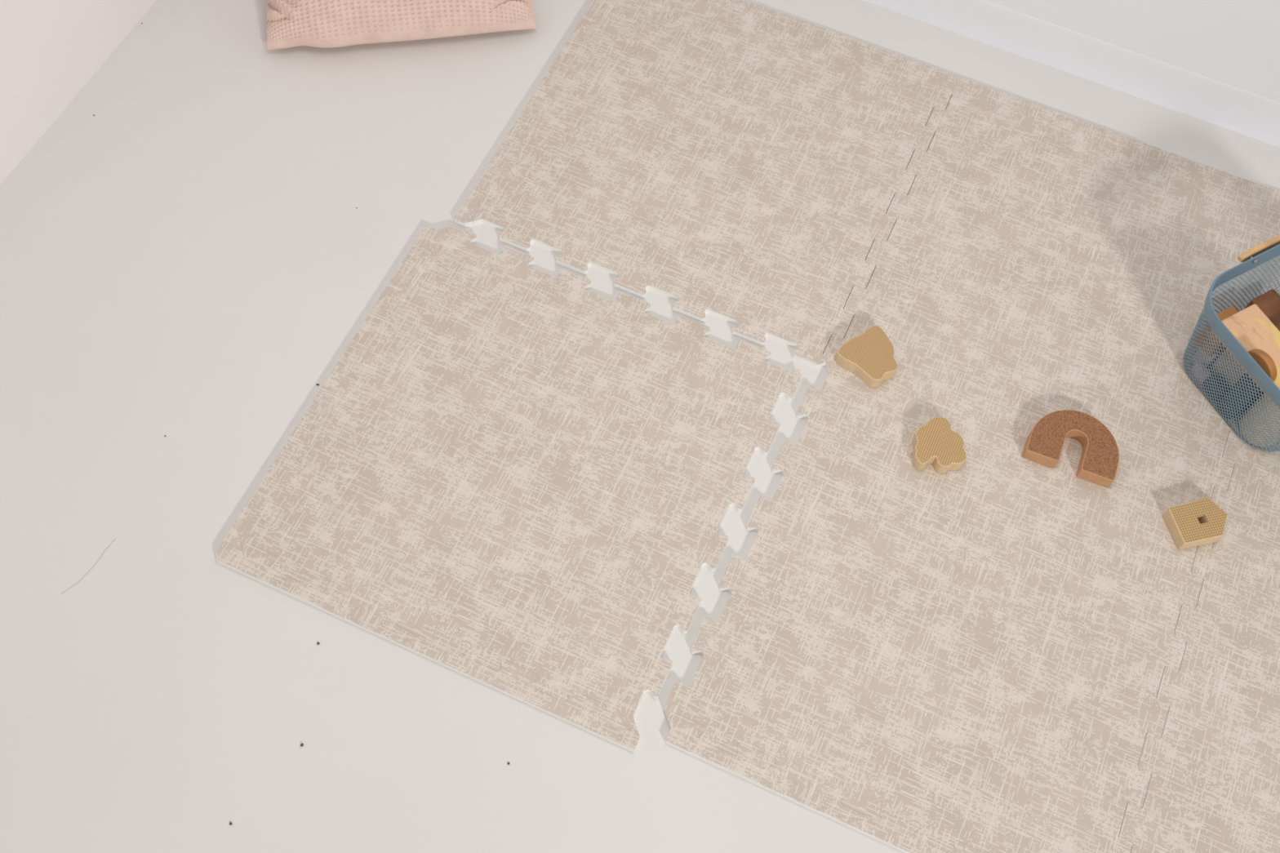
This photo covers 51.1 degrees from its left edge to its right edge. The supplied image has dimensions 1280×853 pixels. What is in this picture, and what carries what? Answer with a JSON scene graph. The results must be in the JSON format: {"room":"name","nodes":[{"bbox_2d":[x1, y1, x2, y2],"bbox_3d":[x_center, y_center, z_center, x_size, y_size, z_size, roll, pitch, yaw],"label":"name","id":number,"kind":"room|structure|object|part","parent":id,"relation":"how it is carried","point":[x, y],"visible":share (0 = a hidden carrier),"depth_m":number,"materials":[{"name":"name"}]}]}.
{"room":"children's room","nodes":[
{"label":"children's room","id":0,"kind":"room"},
{"bbox_2d":[0,0,156,184],"bbox_3d":[-1.402,-0.255,0.618,0.120,2.650,4.057,23,64,9],"label":"wall","id":1,"kind":"structure","parent":0,"point":[50,50],"depth_m":2.14,"materials":[{"name":"white paint"}]},
{"bbox_2d":[0,0,1279,852],"bbox_3d":[0.636,1.269,1.385,4.514,0.050,3.937,23,64,9],"label":"floor","id":2,"kind":"structure","parent":0,"point":[186,260],"depth_m":1.94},
{"bbox_2d":[61,540,114,594],"bbox_3d":[-0.760,0.195,1.848,0.006,0.001,0.102,33,66,14],"label":"strand","id":3,"kind":"object","parent":2,"relation":"on","point":[113,540],"visible":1,"depth_m":1.84,"materials":[{"name":"grey"}]},
{"bbox_2d":[215,225,447,572],"bbox_3d":[-0.445,-0.062,1.987,0.040,0.012,0.630,22,64,9],"label":"border strip","id":4,"kind":"object","parent":2,"relation":"on","point":[264,500],"visible":1,"depth_m":1.97,"materials":[{"name":"plastic"}]},
{"bbox_2d":[266,0,537,49],"bbox_3d":[-0.434,-0.883,2.344,0.458,0.128,0.488,-6,63,-6],"label":"pillow","id":5,"kind":"object","parent":2,"relation":"on","point":[325,24],"visible":1,"depth_m":2.24,"materials":[{"name":"pink fabric"}]},
{"bbox_2d":[236,545,639,752],"bbox_3d":[-0.278,0.295,1.811,0.609,0.012,0.040,22,64,9],"label":"border strip","id":6,"kind":"object","parent":2,"relation":"on","point":[581,711],"visible":1,"depth_m":1.80,"materials":[{"name":"plastic"}]},
{"bbox_2d":[453,0,610,227],"bbox_3d":[-0.153,-0.564,2.258,0.040,0.012,0.609,23,64,9],"label":"border strip","id":7,"kind":"object","parent":2,"relation":"on","point":[489,184],"visible":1,"depth_m":2.23,"materials":[{"name":"plastic"}]},
{"bbox_2d":[240,0,1279,852],"bbox_3d":[0.534,0.025,1.984,1.853,0.012,1.250,23,64,9],"label":"play mat","id":8,"kind":"object","parent":2,"relation":"on","point":[977,654],"depth_m":1.95,"materials":[{"name":"plastic"}]},
{"bbox_2d":[835,325,897,387],"bbox_3d":[0.348,-0.102,2.021,0.084,0.025,0.080,-31,68,-17],"label":"foam block","id":9,"kind":"object","parent":8,"relation":"on","point":[869,355],"visible":1,"depth_m":2.01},
{"bbox_2d":[911,417,966,473],"bbox_3d":[0.437,0.027,1.958,0.074,0.025,0.081,5,63,0],"label":"foam block","id":10,"kind":"object","parent":8,"relation":"on","point":[935,442],"visible":1,"depth_m":1.95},
{"bbox_2d":[1022,409,1119,487],"bbox_3d":[0.640,0.025,1.968,0.132,0.025,0.097,23,64,9],"label":"foam block","id":11,"kind":"object","parent":8,"relation":"on","point":[1099,461],"visible":1,"depth_m":1.96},
{"bbox_2d":[1162,497,1227,550],"bbox_3d":[0.799,0.138,1.917,0.080,0.025,0.061,-11,64,-8],"label":"foam block","id":12,"kind":"object","parent":8,"relation":"on","point":[1201,522],"visible":1,"depth_m":1.91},
{"bbox_2d":[1183,234,1279,451],"bbox_3d":[0.959,-0.111,1.964,0.270,0.180,0.281,-25,67,-14],"label":"mesh basket","id":13,"kind":"object","parent":8,"relation":"on","point":[1257,255],"visible":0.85,"depth_m":1.94,"materials":[{"name":"blue metal"}]},
{"bbox_2d":[1190,361,1211,383],"bbox_3d":[0.850,-0.082,2.029,0.010,0.026,0.028,-25,67,-14],"label":"foam block","id":14,"kind":"object","parent":13,"relation":"in","point":[1199,362],"visible":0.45,"depth_m":2.02,"materials":[{"name":"grey"}]},
{"bbox_2d":[1191,347,1223,368],"bbox_3d":[0.864,-0.110,2.027,0.034,0.056,0.027,-25,67,-14],"label":"foam block","id":15,"kind":"object","parent":13,"relation":"in","point":[1199,348],"visible":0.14,"depth_m":2.02,"materials":[{"name":"grey"}]},
{"bbox_2d":[1195,306,1238,356],"bbox_3d":[0.857,-0.140,1.974,0.044,0.063,0.037,-25,67,-14],"label":"foam block","id":16,"kind":"object","parent":15,"relation":"on","point":[1232,310],"visible":0.23,"depth_m":1.96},
{"bbox_2d":[1204,373,1230,400],"bbox_3d":[0.867,-0.058,2.014,0.016,0.032,0.030,-25,67,-14],"label":"foam block","id":17,"kind":"object","parent":13,"relation":"in","point":[1218,374],"visible":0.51,"depth_m":2.00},
{"bbox_2d":[1208,348,1244,396],"bbox_3d":[0.891,-0.097,1.986,0.037,0.120,0.048,-25,67,-14],"label":"foam block","id":18,"kind":"object","parent":13,"relation":"in","point":[1230,360],"visible":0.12,"depth_m":1.99,"materials":[{"name":"grey"}]},
{"bbox_2d":[1217,373,1263,419],"bbox_3d":[0.904,-0.060,1.969,0.063,0.116,0.029,-25,67,-14],"label":"foam block","id":19,"kind":"object","parent":13,"relation":"in","point":[1245,377],"visible":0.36,"depth_m":1.97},
{"bbox_3d":[1.007,-0.169,1.906,0.167,0.021,0.281,-25,67,-14],"label":"handle","id":20,"kind":"part","parent":13,"relation":"part of","materials":[{"name":"brown wood"}]},
{"bbox_2d":[1239,393,1279,447],"bbox_3d":[0.928,-0.024,1.949,0.062,0.120,0.062,-25,67,-14],"label":"foam block","id":21,"kind":"object","parent":13,"relation":"in","point":[1267,401],"visible":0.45,"depth_m":1.95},
{"bbox_2d":[1212,303,1279,407],"bbox_3d":[0.890,-0.102,1.904,0.070,0.026,0.142,-25,67,-14],"label":"foam block","id":22,"kind":"object","parent":21,"relation":"on","point":[1250,326],"visible":0.62,"depth_m":1.91,"materials":[{"name":"beige wood"}]},
{"bbox_2d":[1248,348,1277,381],"bbox_3d":[0.869,-0.089,1.866,0.012,0.027,0.054,-25,67,-14],"label":"foam block","id":23,"kind":"object","parent":22,"relation":"on","point":[1265,362],"visible":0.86,"depth_m":1.86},
{"bbox_2d":[1244,288,1279,331],"bbox_3d":[0.938,-0.131,2.006,0.044,0.118,0.095,-25,67,-14],"label":"foam block","id":24,"kind":"object","parent":13,"relation":"in","point":[1268,302],"visible":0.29,"depth_m":1.96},
{"bbox_2d":[665,714,983,852],"bbox_3d":[0.310,0.512,1.725,0.609,0.012,0.040,23,64,9],"label":"border strip","id":25,"kind":"object","parent":2,"relation":"on","point":[893,829],"visible":1,"depth_m":1.74,"materials":[{"name":"plastic"}]},
{"bbox_2d":[704,0,949,88],"bbox_3d":[0.245,-0.705,2.347,0.630,0.012,0.040,23,64,9],"label":"border strip","id":26,"kind":"object","parent":2,"relation":"on","point":[934,77],"visible":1,"depth_m":2.33,"materials":[{"name":"plastic"}]},
{"bbox_2d":[946,73,1279,210],"bbox_3d":[0.801,-0.473,2.252,0.609,0.012,0.040,23,64,9],"label":"border strip","id":27,"kind":"object","parent":2,"relation":"on","point":[1163,159],"visible":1,"depth_m":2.25,"materials":[{"name":"plastic"}]},
{"bbox_2d":[986,0,1279,102],"bbox_3d":[1.517,-0.956,1.103,4.514,2.650,0.120,23,64,9],"label":"wall","id":28,"kind":"structure","parent":0,"point":[1236,43],"depth_m":2.17,"materials":[{"name":"white paint"}]},
{"bbox_2d":[863,0,1279,146],"bbox_3d":[1.445,-0.345,2.170,4.514,0.090,0.001,23,64,9],"label":"baseboard","id":29,"kind":"structure","parent":28,"relation":"attached to","point":[1166,85],"depth_m":2.28,"materials":[{"name":"white paint"}]}
]}

